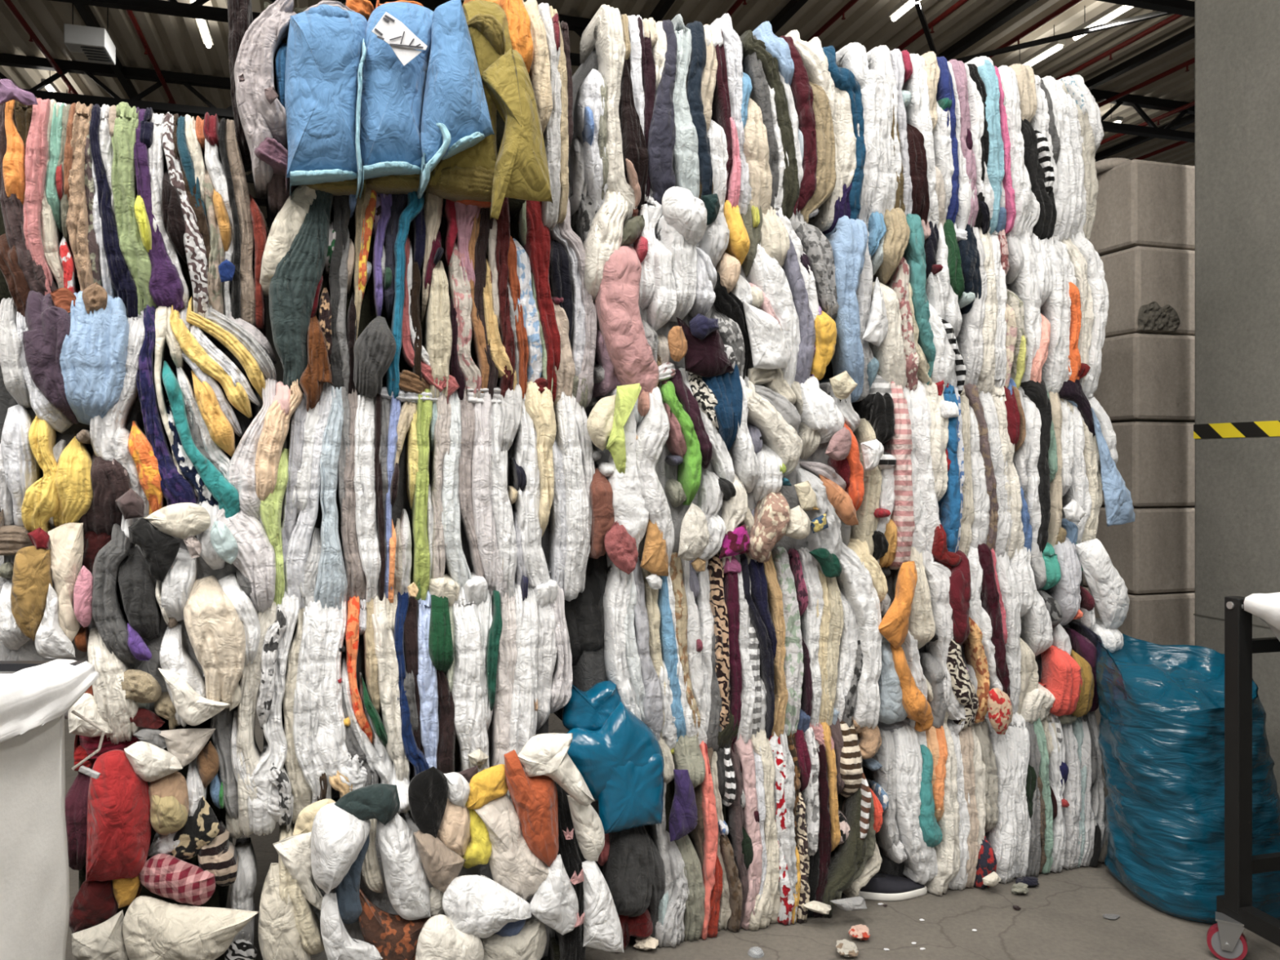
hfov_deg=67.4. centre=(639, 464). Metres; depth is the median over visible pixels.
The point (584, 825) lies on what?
pillow
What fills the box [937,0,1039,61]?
roof purlin
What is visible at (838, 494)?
cushion
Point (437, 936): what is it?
pillow
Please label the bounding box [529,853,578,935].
pillow
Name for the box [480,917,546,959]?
pillow
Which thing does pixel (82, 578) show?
cushion
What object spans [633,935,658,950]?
crumpled paper
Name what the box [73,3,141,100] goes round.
roof purlin
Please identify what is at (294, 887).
pillow
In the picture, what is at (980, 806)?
bale
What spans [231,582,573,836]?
bale
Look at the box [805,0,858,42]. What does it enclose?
pipe
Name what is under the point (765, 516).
cushion
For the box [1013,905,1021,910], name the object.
chip
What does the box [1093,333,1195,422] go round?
concrete block
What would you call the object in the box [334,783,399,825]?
cushion
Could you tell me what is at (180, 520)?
pillow
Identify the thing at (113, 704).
pillow
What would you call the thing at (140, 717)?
cushion
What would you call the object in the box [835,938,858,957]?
wrapper
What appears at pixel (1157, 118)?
pipe
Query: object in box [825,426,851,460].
cushion
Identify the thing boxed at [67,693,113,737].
pillow
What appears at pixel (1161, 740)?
bale
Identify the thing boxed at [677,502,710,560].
cushion
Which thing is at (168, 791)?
cushion
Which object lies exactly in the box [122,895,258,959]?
pillow
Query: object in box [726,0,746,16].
pipe
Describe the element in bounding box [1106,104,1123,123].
ceiling lamp
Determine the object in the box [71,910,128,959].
pillow
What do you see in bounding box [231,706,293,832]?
folded cloth
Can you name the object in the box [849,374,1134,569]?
bale
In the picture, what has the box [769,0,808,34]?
roof purlin
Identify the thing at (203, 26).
ceiling lamp
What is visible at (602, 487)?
velvet cushion
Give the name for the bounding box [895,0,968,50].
pipe
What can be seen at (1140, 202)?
concrete block
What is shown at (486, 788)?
cushion
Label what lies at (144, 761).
pillow
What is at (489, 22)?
blanket
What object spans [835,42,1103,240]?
bale
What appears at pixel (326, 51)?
blanket
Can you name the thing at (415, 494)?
bale
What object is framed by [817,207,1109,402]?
bale
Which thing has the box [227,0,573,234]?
bale
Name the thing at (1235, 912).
trolley
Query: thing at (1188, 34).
roof purlin
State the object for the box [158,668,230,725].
pillow
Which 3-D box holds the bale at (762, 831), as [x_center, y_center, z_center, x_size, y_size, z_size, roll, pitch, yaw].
[0.256,1.226,3.596,1.074,0.740,0.894,0,0,-20]
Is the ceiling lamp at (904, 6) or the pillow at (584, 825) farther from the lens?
the ceiling lamp at (904, 6)
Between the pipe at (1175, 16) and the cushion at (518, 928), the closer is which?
the cushion at (518, 928)
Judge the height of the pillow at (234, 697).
0.095 m
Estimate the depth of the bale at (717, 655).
3.25 m
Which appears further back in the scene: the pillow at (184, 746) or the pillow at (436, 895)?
the pillow at (436, 895)
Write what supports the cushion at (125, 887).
on the bale at (151, 847)
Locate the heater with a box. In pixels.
[63,3,115,65]
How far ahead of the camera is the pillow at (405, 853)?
2.74 m
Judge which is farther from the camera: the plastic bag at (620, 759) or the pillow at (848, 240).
the pillow at (848, 240)
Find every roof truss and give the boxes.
[0,53,234,119]
[49,0,1195,142]
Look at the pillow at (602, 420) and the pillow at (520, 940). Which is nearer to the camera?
the pillow at (520, 940)
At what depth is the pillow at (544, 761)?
2.84 m
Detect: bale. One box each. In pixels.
[0,79,268,341]
[0,290,276,535]
[0,500,275,744]
[65,707,258,959]
[226,377,595,609]
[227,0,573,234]
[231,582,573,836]
[257,733,624,959]
[259,185,596,412]
[553,538,888,751]
[568,4,866,235]
[570,186,839,402]
[585,364,884,576]
[591,716,883,952]
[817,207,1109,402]
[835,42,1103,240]
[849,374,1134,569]
[862,711,1107,896]
[877,537,1129,735]
[1095,633,1279,924]
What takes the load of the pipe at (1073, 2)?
attached to the ceiling
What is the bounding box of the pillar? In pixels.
[1193,0,1279,797]
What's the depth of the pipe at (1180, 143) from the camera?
15.98 m
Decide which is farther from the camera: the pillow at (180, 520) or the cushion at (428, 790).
the cushion at (428, 790)
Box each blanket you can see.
[284,10,367,177]
[297,178,365,204]
[360,1,433,168]
[365,173,429,205]
[427,0,512,185]
[428,164,493,219]
[466,13,505,54]
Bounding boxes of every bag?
[0,658,105,959]
[562,680,664,834]
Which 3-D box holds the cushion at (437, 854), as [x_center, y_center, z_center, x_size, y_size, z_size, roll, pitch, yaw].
[-0.577,1.151,2.778,0.151,0.202,0.070,0,0,-19]
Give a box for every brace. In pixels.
[914,0,937,57]
[954,11,1171,62]
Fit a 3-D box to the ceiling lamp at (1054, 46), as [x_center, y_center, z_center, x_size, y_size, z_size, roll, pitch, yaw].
[5.018,-5.248,12.148,0.120,0.344,0.900,0,0,-17]
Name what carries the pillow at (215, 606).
on the bale at (164, 606)
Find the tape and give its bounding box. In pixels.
[1193,420,1279,438]
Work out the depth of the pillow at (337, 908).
2.71 m
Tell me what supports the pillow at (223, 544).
on the bale at (164, 606)
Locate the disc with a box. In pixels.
[747,946,764,958]
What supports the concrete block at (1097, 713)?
on the floor
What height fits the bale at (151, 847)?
0.799 m
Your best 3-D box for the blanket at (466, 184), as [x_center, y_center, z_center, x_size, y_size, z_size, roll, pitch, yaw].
[-0.560,-0.849,2.955,0.224,0.186,0.277,0,0,-20]
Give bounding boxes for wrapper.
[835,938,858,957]
[848,924,870,940]
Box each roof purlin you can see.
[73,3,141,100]
[647,0,675,22]
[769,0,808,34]
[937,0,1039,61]
[1084,25,1195,90]
[1094,114,1195,162]
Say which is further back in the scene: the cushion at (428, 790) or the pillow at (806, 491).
the pillow at (806, 491)
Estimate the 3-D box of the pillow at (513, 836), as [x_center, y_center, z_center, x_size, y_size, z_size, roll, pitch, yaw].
[-0.380,1.154,2.880,0.266,0.348,0.094,0,0,-12]
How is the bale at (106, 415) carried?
on the bale at (164, 606)
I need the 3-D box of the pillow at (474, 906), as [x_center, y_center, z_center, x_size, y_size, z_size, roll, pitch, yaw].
[-0.449,1.295,2.818,0.249,0.189,0.122,0,0,0]
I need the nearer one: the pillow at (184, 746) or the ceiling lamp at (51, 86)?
the pillow at (184, 746)
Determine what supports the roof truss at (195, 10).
attached to the ceiling
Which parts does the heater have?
pale panel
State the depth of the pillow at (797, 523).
3.24 m
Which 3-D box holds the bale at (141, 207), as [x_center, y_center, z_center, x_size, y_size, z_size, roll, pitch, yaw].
[-1.534,-0.687,2.994,0.711,0.654,0.842,0,0,-20]
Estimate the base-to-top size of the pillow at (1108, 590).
0.362 m
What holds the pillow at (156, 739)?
on the bale at (151, 847)
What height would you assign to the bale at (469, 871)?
0.791 m
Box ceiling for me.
[0,0,1195,276]
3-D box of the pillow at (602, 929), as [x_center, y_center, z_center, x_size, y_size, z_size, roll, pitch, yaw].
[-0.116,1.372,2.972,0.133,0.313,0.089,0,0,0]
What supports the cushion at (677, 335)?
on the bale at (704, 288)
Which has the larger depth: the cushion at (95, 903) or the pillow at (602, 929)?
the pillow at (602, 929)
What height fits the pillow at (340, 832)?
0.253 m
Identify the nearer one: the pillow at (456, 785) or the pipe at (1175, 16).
the pillow at (456, 785)
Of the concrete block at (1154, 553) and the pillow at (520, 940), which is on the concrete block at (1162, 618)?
the concrete block at (1154, 553)
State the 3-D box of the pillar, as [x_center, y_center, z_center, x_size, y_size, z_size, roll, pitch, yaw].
[3.516,-1.900,2.459,0.402,7.000,4.600,0,0,-17]
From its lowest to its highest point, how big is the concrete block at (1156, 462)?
0.451 m
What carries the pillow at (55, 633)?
on the bale at (164, 606)
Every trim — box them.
[245,172,253,182]
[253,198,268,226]
[1095,0,1195,17]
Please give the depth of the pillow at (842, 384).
3.35 m
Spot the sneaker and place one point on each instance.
(882, 886)
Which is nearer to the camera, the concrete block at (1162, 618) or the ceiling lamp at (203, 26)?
the concrete block at (1162, 618)
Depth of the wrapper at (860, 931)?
3.21 m
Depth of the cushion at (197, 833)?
2.65 m
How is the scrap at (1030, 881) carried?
on the floor
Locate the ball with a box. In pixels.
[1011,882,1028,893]
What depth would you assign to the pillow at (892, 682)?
3.44 m
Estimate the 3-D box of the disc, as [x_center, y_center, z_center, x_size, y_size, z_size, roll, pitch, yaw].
[0.379,1.589,3.132,0.054,0.020,0.054,0,0,0]
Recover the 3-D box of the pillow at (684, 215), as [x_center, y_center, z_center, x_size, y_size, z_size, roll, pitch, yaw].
[0.145,-0.810,3.126,0.148,0.188,0.129,0,0,0]
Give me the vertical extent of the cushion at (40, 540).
0.059 m
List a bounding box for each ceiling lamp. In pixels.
[40,71,69,106]
[188,0,213,48]
[888,0,920,21]
[1017,24,1065,66]
[1070,4,1133,40]
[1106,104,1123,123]
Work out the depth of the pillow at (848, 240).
3.38 m
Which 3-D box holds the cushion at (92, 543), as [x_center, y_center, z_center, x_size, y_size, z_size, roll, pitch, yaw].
[-1.474,0.242,2.626,0.100,0.150,0.050,0,0,-19]
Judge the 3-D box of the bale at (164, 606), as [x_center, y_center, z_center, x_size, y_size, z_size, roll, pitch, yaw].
[-1.504,0.409,2.959,0.728,0.729,0.869,0,0,-20]
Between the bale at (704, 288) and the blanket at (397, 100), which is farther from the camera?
the bale at (704, 288)
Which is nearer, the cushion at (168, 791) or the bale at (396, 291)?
the cushion at (168, 791)
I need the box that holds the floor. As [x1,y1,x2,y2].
[64,518,1279,959]
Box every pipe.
[3,0,87,106]
[125,9,254,274]
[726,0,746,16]
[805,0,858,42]
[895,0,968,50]
[989,0,1082,57]
[1055,13,1182,79]
[1097,57,1195,107]
[1099,100,1195,145]
[1132,141,1187,159]
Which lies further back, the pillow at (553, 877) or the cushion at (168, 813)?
the pillow at (553, 877)
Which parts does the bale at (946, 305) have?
checked trim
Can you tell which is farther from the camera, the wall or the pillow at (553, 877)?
the wall
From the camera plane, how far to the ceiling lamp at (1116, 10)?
11.01 m
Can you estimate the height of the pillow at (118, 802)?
0.352 m
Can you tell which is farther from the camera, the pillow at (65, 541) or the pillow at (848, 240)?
the pillow at (848, 240)
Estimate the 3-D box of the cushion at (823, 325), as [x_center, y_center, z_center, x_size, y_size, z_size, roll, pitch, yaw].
[0.614,-0.428,3.458,0.085,0.265,0.275,0,0,-20]
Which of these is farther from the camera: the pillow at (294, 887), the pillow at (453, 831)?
the pillow at (453, 831)
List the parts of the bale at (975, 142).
checked trim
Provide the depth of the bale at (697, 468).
3.21 m
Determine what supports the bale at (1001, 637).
on the bale at (980, 806)
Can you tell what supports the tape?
attached to the pillar
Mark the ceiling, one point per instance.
(175, 43)
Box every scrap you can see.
[1015,876,1039,886]
[1102,913,1119,919]
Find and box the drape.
[227,0,253,172]
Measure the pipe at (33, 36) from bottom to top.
0.130 m
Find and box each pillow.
[10,546,52,640]
[35,583,75,658]
[48,522,84,641]
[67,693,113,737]
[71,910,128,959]
[85,749,151,882]
[87,626,142,744]
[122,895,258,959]
[124,741,182,782]
[133,728,166,749]
[138,853,215,905]
[143,502,210,538]
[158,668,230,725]
[159,728,216,767]
[160,547,197,621]
[183,575,245,708]
[209,520,238,564]
[217,572,260,666]
[228,683,241,711]
[257,862,311,959]
[272,831,323,910]
[292,798,336,835]
[311,802,370,894]
[320,892,382,959]
[377,813,431,919]
[414,914,484,959]
[429,886,444,915]
[436,797,470,857]
[442,875,531,937]
[444,772,470,808]
[474,794,548,901]
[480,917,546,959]
[517,733,595,806]
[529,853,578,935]
[567,795,604,861]
[582,190,628,301]
[582,860,624,952]
[586,395,616,450]
[597,387,648,551]
[620,214,644,246]
[640,519,668,576]
[662,186,706,244]
[742,299,790,368]
[783,505,810,539]
[794,480,817,511]
[818,215,867,402]
[829,370,857,399]
[835,542,883,728]
[860,439,884,471]
[861,276,888,346]
[877,636,907,724]
[1075,538,1129,629]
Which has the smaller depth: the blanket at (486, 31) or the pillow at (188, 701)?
the pillow at (188, 701)
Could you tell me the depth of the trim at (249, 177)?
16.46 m
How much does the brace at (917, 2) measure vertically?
0.050 m
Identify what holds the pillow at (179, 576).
on the bale at (164, 606)
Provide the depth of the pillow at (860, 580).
3.40 m
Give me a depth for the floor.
3.29 m
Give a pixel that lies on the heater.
(85, 43)
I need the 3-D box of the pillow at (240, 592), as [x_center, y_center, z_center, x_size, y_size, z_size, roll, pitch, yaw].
[-1.148,0.454,2.752,0.114,0.283,0.177,0,0,-20]
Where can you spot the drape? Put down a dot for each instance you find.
(240, 17)
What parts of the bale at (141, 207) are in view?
fur trim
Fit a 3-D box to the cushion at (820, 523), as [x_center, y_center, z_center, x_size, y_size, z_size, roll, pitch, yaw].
[0.613,0.203,3.286,0.075,0.068,0.026,0,0,-17]
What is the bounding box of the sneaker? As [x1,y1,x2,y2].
[858,872,927,901]
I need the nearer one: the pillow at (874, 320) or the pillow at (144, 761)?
the pillow at (144, 761)
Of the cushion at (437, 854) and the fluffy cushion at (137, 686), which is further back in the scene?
the cushion at (437, 854)
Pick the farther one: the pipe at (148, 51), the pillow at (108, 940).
the pipe at (148, 51)
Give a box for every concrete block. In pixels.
[1082,505,1195,594]
[1083,585,1195,645]
[1088,157,1195,256]
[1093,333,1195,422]
[1094,707,1101,729]
[1099,245,1195,337]
[1100,421,1195,506]
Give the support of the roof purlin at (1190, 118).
attached to the ceiling
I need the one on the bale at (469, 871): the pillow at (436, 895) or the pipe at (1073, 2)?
the pillow at (436, 895)
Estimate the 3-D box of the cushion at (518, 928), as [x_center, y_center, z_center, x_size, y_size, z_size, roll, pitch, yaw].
[-0.410,1.368,2.930,0.134,0.111,0.165,0,0,-20]
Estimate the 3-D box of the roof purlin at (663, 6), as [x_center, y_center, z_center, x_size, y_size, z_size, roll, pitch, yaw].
[0.287,-5.300,11.067,0.100,0.100,37.000,0,0,-17]
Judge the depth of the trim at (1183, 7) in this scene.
10.20 m
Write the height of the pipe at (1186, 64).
0.130 m
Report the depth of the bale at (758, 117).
3.24 m
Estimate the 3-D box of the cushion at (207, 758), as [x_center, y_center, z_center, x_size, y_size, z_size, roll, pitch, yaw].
[-1.211,0.845,2.692,0.061,0.135,0.042,0,0,0]
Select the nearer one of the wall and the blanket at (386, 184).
the blanket at (386, 184)
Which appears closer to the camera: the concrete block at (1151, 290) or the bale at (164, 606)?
the bale at (164, 606)
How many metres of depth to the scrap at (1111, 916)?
3.38 m
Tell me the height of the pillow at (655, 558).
0.251 m
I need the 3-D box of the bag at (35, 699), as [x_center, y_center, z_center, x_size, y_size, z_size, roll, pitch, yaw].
[-1.532,1.000,1.629,0.796,1.199,0.848,0,0,0]
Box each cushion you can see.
[27,527,49,549]
[68,880,118,933]
[73,565,93,627]
[82,530,111,573]
[112,875,140,908]
[120,669,161,702]
[129,707,164,728]
[148,771,188,835]
[150,795,187,834]
[169,795,219,860]
[196,741,219,788]
[225,938,257,959]
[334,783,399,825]
[358,887,432,959]
[408,766,447,837]
[413,830,465,893]
[456,771,491,868]
[466,764,507,809]
[494,900,528,936]
[503,749,558,866]
[588,467,614,558]
[604,520,638,574]
[667,325,687,361]
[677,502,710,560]
[740,491,790,563]
[810,311,836,380]
[810,513,828,533]
[818,474,858,525]
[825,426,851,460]
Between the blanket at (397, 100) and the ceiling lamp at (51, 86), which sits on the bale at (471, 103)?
the blanket at (397, 100)
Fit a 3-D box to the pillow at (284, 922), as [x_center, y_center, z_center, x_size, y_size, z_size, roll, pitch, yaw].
[-0.998,1.282,2.693,0.136,0.328,0.094,0,0,0]
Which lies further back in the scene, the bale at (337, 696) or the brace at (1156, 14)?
the brace at (1156, 14)
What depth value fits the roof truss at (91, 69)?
13.03 m
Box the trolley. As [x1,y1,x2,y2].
[1206,591,1279,959]
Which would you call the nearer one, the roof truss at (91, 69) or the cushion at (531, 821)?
the cushion at (531, 821)

